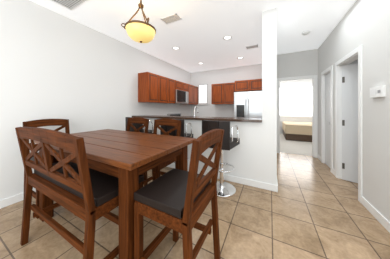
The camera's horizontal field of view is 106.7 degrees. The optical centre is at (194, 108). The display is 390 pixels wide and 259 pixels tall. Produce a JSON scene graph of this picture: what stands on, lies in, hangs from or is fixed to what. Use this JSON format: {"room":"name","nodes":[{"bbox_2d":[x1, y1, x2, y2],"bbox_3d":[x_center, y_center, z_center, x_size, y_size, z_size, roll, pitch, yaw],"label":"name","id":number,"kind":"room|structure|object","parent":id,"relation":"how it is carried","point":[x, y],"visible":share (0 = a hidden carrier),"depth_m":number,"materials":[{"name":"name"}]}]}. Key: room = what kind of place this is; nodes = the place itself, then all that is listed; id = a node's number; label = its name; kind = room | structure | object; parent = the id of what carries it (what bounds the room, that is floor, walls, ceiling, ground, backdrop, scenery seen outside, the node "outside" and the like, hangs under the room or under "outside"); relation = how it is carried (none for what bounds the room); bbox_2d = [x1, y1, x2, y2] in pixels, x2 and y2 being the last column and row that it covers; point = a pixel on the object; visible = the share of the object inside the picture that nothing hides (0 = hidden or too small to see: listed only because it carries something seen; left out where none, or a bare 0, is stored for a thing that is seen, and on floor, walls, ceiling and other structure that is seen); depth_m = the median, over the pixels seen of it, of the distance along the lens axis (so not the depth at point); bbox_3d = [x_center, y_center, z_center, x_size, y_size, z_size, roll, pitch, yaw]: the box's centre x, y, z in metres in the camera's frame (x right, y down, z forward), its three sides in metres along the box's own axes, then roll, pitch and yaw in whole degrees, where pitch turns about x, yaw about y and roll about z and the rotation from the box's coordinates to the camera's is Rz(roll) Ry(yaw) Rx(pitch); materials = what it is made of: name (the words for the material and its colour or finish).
{"room":"dining room","nodes":[
{"label":"dining room","id":0,"kind":"room"},
{"bbox_2d":[0,0,190,199],"bbox_3d":[-2.029,-0.135,2.738,0.120,2.770,8.040,0,0,27],"label":"wall","id":1,"kind":"structure","parent":0,"point":[78,75],"depth_m":2.35,"materials":[{"name":"white paint"}]},
{"bbox_2d":[0,189,35,208],"bbox_3d":[-2.635,1.200,1.419,0.015,0.100,4.900,0,0,27],"label":"baseboard","id":2,"kind":"structure","parent":1,"relation":"attached to","point":[17,198],"depth_m":1.89,"materials":[{"name":"white wood"}]},
{"bbox_2d":[138,72,157,102],"bbox_3d":[-1.211,-0.530,3.794,0.355,0.740,0.387,0,0,27],"label":"upper cabinet","id":3,"kind":"object","parent":1,"relation":"attached to","point":[154,88],"depth_m":3.65,"materials":[{"name":"brown wood"}]},
{"bbox_2d":[158,76,169,103],"bbox_3d":[-1.034,-0.530,4.137,0.355,0.740,0.386,0,0,27],"label":"upper cabinet","id":4,"kind":"object","parent":1,"relation":"attached to","point":[163,82],"depth_m":4.06,"materials":[{"name":"brown wood"}]},
{"bbox_2d":[170,80,177,103],"bbox_3d":[-0.856,-0.530,4.481,0.355,0.740,0.387,0,0,27],"label":"upper cabinet","id":5,"kind":"object","parent":1,"relation":"attached to","point":[173,83],"depth_m":4.47,"materials":[{"name":"brown wood"}]},
{"bbox_2d":[178,81,181,89],"bbox_3d":[-0.679,-0.755,4.823,0.355,0.290,0.376,0,0,27],"label":"upper cabinet","id":6,"kind":"object","parent":1,"relation":"attached to","point":[179,83],"depth_m":4.78,"materials":[{"name":"brown wood"}]},
{"bbox_2d":[182,82,189,91],"bbox_3d":[-0.506,-0.755,5.157,0.355,0.290,0.376,0,0,27],"label":"upper cabinet","id":7,"kind":"object","parent":1,"relation":"attached to","point":[185,87],"depth_m":5.12,"materials":[{"name":"brown wood"}]},
{"bbox_2d":[172,89,188,103],"bbox_3d":[-0.561,-0.385,4.974,0.425,0.430,0.740,0,0,27],"label":"microwave","id":8,"kind":"object","parent":7,"relation":"attached to","point":[181,97],"visible":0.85,"depth_m":4.85,"materials":[{"name":"silver metal"}]},
{"bbox_2d":[188,85,193,103],"bbox_3d":[-0.320,-0.530,5.518,0.355,0.740,0.428,0,0,27],"label":"upper cabinet","id":9,"kind":"object","parent":1,"relation":"attached to","point":[191,94],"depth_m":5.49,"materials":[{"name":"brown wood"}]},
{"bbox_2d":[194,86,197,103],"bbox_3d":[-0.123,-0.530,5.898,0.355,0.740,0.428,0,0,27],"label":"upper cabinet","id":10,"kind":"object","parent":1,"relation":"attached to","point":[195,87],"depth_m":5.80,"materials":[{"name":"brown wood"}]},
{"bbox_2d":[30,0,355,72],"bbox_3d":[1.498,-1.570,2.591,6.520,0.100,11.020,0,0,27],"label":"ceiling","id":11,"kind":"structure","parent":0,"point":[198,31],"depth_m":2.62,"materials":[{"name":"white paint"}]},
{"bbox_2d":[51,0,86,9],"bbox_3d":[-1.788,-1.516,1.865,0.550,0.008,0.550,0,0,27],"label":"ceiling vent","id":12,"kind":"object","parent":11,"relation":"in","point":[70,4],"visible":1,"depth_m":2.09,"materials":[{"name":"white metal"}]},
{"bbox_2d":[121,0,155,42],"bbox_3d":[-0.662,-1.176,1.852,0.406,0.688,0.416,0,0,27],"label":"pendant lamp","id":13,"kind":"object","parent":11,"relation":"hanging from","point":[138,31],"visible":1,"depth_m":1.74,"materials":[{"name":"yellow glass"}]},
{"bbox_2d":[161,14,180,23],"bbox_3d":[-0.405,-1.516,2.461,0.320,0.008,0.160,0,0,27],"label":"ceiling vent","id":14,"kind":"object","parent":11,"relation":"in","point":[171,18],"visible":1,"depth_m":2.46,"materials":[{"name":"white metal"}]},
{"bbox_2d":[223,35,231,39],"bbox_3d":[0.696,-1.516,3.108,0.190,0.008,0.190,0,0,27],"label":"recessed light","id":15,"kind":"object","parent":11,"relation":"in","point":[227,37],"visible":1,"depth_m":3.10,"materials":[{"name":"white"}]},
{"bbox_2d":[246,44,258,48],"bbox_3d":[1.409,-1.516,3.572,0.280,0.008,0.160,0,0,27],"label":"ceiling vent","id":16,"kind":"object","parent":11,"relation":"in","point":[252,46],"visible":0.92,"depth_m":3.55,"materials":[{"name":"white metal"}]},
{"bbox_2d":[0,134,389,258],"bbox_3d":[1.498,1.280,2.591,6.520,0.060,11.020,0,0,27],"label":"floor","id":17,"kind":"structure","parent":0,"point":[313,208],"depth_m":1.54,"materials":[{"name":"tile"}]},
{"bbox_2d":[23,119,69,218],"bbox_3d":[-1.885,0.699,1.954,0.498,1.104,0.470,0,0,27],"label":"chair","id":18,"kind":"object","parent":17,"relation":"on","point":[62,123],"visible":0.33,"depth_m":1.96,"materials":[{"name":"brown wood"}]},
{"bbox_2d":[15,127,143,258],"bbox_3d":[-1.028,0.699,1.278,1.080,1.104,0.498,0,0,27],"label":"bench","id":19,"kind":"object","parent":17,"relation":"on","point":[81,189],"visible":0.92,"depth_m":1.04,"materials":[{"name":"brown wood"}]},
{"bbox_2d":[34,129,195,258],"bbox_3d":[-0.921,0.795,1.647,1.650,0.910,0.880,0,0,27],"label":"table","id":20,"kind":"object","parent":17,"relation":"on","point":[127,158],"visible":0.81,"depth_m":1.16,"materials":[{"name":"brown wood"}]},
{"bbox_2d":[126,117,148,185],"bbox_3d":[-1.062,0.699,2.235,0.470,1.104,0.498,0,0,27],"label":"chair","id":21,"kind":"object","parent":17,"relation":"on","point":[140,120],"visible":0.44,"depth_m":2.39,"materials":[{"name":"brown wood"}]},
{"bbox_2d":[125,117,152,133],"bbox_3d":[-1.109,0.713,3.037,0.489,1.075,0.542,0,0,27],"label":"bar stool","id":22,"kind":"object","parent":17,"relation":"on","point":[137,126],"visible":0.12,"depth_m":2.80,"materials":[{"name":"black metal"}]},
{"bbox_2d":[142,119,180,184],"bbox_3d":[-0.512,0.699,1.927,0.470,1.104,0.498,0,0,27],"label":"chair","id":23,"kind":"object","parent":17,"relation":"on","point":[156,171],"visible":0.33,"depth_m":2.06,"materials":[{"name":"brown wood"}]},
{"bbox_2d":[167,113,180,115],"bbox_3d":[-0.436,0.710,4.909,0.707,1.080,0.750,0,0,27],"label":"range","id":24,"kind":"object","parent":17,"relation":"on","point":[175,114],"visible":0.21,"depth_m":4.97,"materials":[{"name":"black metal"}]},
{"bbox_2d":[160,119,192,162],"bbox_3d":[-0.305,0.713,2.610,0.489,1.075,0.542,0,0,21],"label":"bar stool","id":25,"kind":"object","parent":17,"relation":"on","point":[166,128],"visible":0.25,"depth_m":2.36,"materials":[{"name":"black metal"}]},
{"bbox_2d":[134,129,223,258],"bbox_3d":[-0.092,0.699,1.083,0.498,1.104,0.480,0,0,27],"label":"chair","id":26,"kind":"object","parent":17,"relation":"on","point":[177,201],"visible":1,"depth_m":0.96,"materials":[{"name":"brown wood"}]},
{"bbox_2d":[202,120,239,196],"bbox_3d":[0.415,0.713,2.261,0.489,1.075,0.542,0,0,35],"label":"bar stool","id":27,"kind":"object","parent":17,"relation":"on","point":[225,189],"visible":0.71,"depth_m":2.10,"materials":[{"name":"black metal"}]},
{"bbox_2d":[234,91,261,117],"bbox_3d":[1.782,0.365,4.676,0.888,1.770,0.816,0,0,27],"label":"fridge","id":28,"kind":"object","parent":17,"relation":"on","point":[247,104],"visible":0.52,"depth_m":4.36,"materials":[{"name":"silver metal"}]},
{"bbox_2d":[282,121,311,141],"bbox_3d":[4.849,0.700,5.958,2.060,1.100,1.560,0,0,27],"label":"bed","id":29,"kind":"object","parent":17,"relation":"on","point":[297,131],"visible":0.31,"depth_m":5.59,"materials":[{"name":"beige fabric"}]},
{"bbox_2d":[143,118,261,181],"bbox_3d":[-0.201,0.733,2.997,2.890,1.035,0.140,0,0,27],"label":"wall","id":30,"kind":"structure","parent":0,"point":[244,157],"depth_m":2.41,"materials":[{"name":"white paint"}]},
{"bbox_2d":[132,115,261,122],"bbox_3d":[-0.164,0.195,3.068,2.890,0.040,0.440,0,0,27],"label":"countertop","id":31,"kind":"structure","parent":30,"relation":"on","point":[209,118],"depth_m":2.79,"materials":[{"name":"black stone"}]},
{"bbox_2d":[166,163,277,191],"bbox_3d":[-0.128,1.200,2.872,3.075,0.100,0.015,0,0,27],"label":"baseboard","id":32,"kind":"structure","parent":30,"relation":"attached to","point":[258,184],"depth_m":2.36,"materials":[{"name":"white wood"}]},
{"bbox_2d":[191,64,261,116],"bbox_3d":[1.216,-0.135,5.518,3.090,2.770,0.120,0,0,27],"label":"wall","id":33,"kind":"structure","parent":0,"point":[229,75],"depth_m":5.57,"materials":[{"name":"white paint"}]},
{"bbox_2d":[198,84,207,104],"bbox_3d":[0.320,-0.573,5.885,0.440,0.825,0.048,0,0,27],"label":"kitchen window","id":34,"kind":"structure","parent":33,"relation":"in","point":[202,94],"depth_m":5.88,"materials":[{"name":"grey"}]},
{"bbox_2d":[211,83,222,102],"bbox_3d":[0.883,-0.530,5.418,0.450,0.740,0.354,0,0,27],"label":"upper cabinet","id":35,"kind":"object","parent":33,"relation":"attached to","point":[222,93],"depth_m":5.26,"materials":[{"name":"brown wood"}]},
{"bbox_2d":[223,83,238,102],"bbox_3d":[1.283,-0.530,5.212,0.450,0.740,0.354,0,0,27],"label":"upper cabinet","id":36,"kind":"object","parent":33,"relation":"attached to","point":[228,88],"depth_m":5.07,"materials":[{"name":"brown wood"}]},
{"bbox_2d":[235,80,250,91],"bbox_3d":[1.631,-0.730,4.891,0.456,0.340,0.604,0,0,27],"label":"upper cabinet","id":37,"kind":"object","parent":33,"relation":"attached to","point":[243,85],"depth_m":4.61,"materials":[{"name":"brown wood"}]},
{"bbox_2d":[251,79,261,90],"bbox_3d":[2.036,-0.730,4.681,0.456,0.340,0.604,0,0,27],"label":"upper cabinet","id":38,"kind":"object","parent":33,"relation":"attached to","point":[256,84],"depth_m":4.43,"materials":[{"name":"brown wood"}]},
{"bbox_2d":[262,7,276,184],"bbox_3d":[1.806,-0.135,3.513,0.200,2.770,2.900,0,0,27],"label":"wall","id":39,"kind":"structure","parent":0,"point":[269,96],"depth_m":2.22,"materials":[{"name":"white paint"}]},
{"bbox_2d":[280,79,311,133],"bbox_3d":[5.339,-0.135,6.752,3.300,2.770,0.100,0,0,27],"label":"wall","id":40,"kind":"structure","parent":0,"point":[295,84],"depth_m":6.97,"materials":[{"name":"white paint"}]},
{"bbox_2d":[280,86,311,116],"bbox_3d":[4.868,-0.325,6.908,2.900,1.450,0.055,0,0,27],"label":"bedroom window","id":41,"kind":"structure","parent":40,"relation":"in","point":[296,101],"depth_m":6.90,"materials":[{"name":"white glass"}]},
{"bbox_2d":[277,49,317,77],"bbox_3d":[3.737,-0.135,3.426,3.310,2.770,0.120,0,0,27],"label":"wall","id":42,"kind":"structure","parent":0,"point":[299,63],"depth_m":3.87,"materials":[{"name":"white paint"}]},
{"bbox_2d":[277,75,317,157],"bbox_3d":[2.729,0.200,3.937,0.910,2.100,0.138,0,0,27],"label":"door frame","id":43,"kind":"structure","parent":42,"relation":"attached to","point":[314,78],"depth_m":3.74,"materials":[{"name":"white wood"}]},
{"bbox_2d":[318,0,389,221],"bbox_3d":[1.569,-0.135,0.551,0.120,2.770,7.220,0,0,27],"label":"wall","id":44,"kind":"structure","parent":0,"point":[365,24],"depth_m":1.74,"materials":[{"name":"white paint"}]},
{"bbox_2d":[321,65,332,172],"bbox_3d":[2.861,0.205,3.069,0.138,2.090,0.660,0,0,27],"label":"door frame","id":45,"kind":"structure","parent":44,"relation":"attached to","point":[330,69],"depth_m":3.30,"materials":[{"name":"white wood"}]},
{"bbox_2d":[325,73,329,167],"bbox_3d":[2.837,0.244,3.081,0.090,1.996,0.488,0,0,27],"label":"closet door","id":46,"kind":"structure","parent":44,"relation":"in","point":[327,119],"depth_m":3.14,"materials":[{"name":"white wood"}]},
{"bbox_2d":[335,45,362,202],"bbox_3d":[2.443,0.205,2.261,0.138,2.090,0.860,0,0,27],"label":"door frame","id":47,"kind":"structure","parent":44,"relation":"attached to","point":[357,52],"depth_m":2.29,"materials":[{"name":"white wood"}]},
{"bbox_2d":[342,63,357,182],"bbox_3d":[2.805,0.246,2.284,0.110,1.992,0.688,0,0,-45],"label":"door","id":48,"kind":"structure","parent":44,"relation":"in","point":[350,122],"depth_m":2.47,"materials":[{"name":"white wood"}]},
{"bbox_2d":[361,196,389,232],"bbox_3d":[1.021,1.200,-0.359,0.015,0.100,5.100,0,0,27],"label":"baseboard","id":49,"kind":"structure","parent":44,"relation":"attached to","point":[377,215],"depth_m":1.63,"materials":[{"name":"white wood"}]},
{"bbox_2d":[370,85,385,97],"bbox_3d":[2.035,-0.185,1.621,0.034,0.120,0.210,0,0,27],"label":"thermostat","id":50,"kind":"object","parent":44,"relation":"attached to","point":[377,91],"visible":1,"depth_m":1.58,"materials":[{"name":"white plastic"}]}
]}

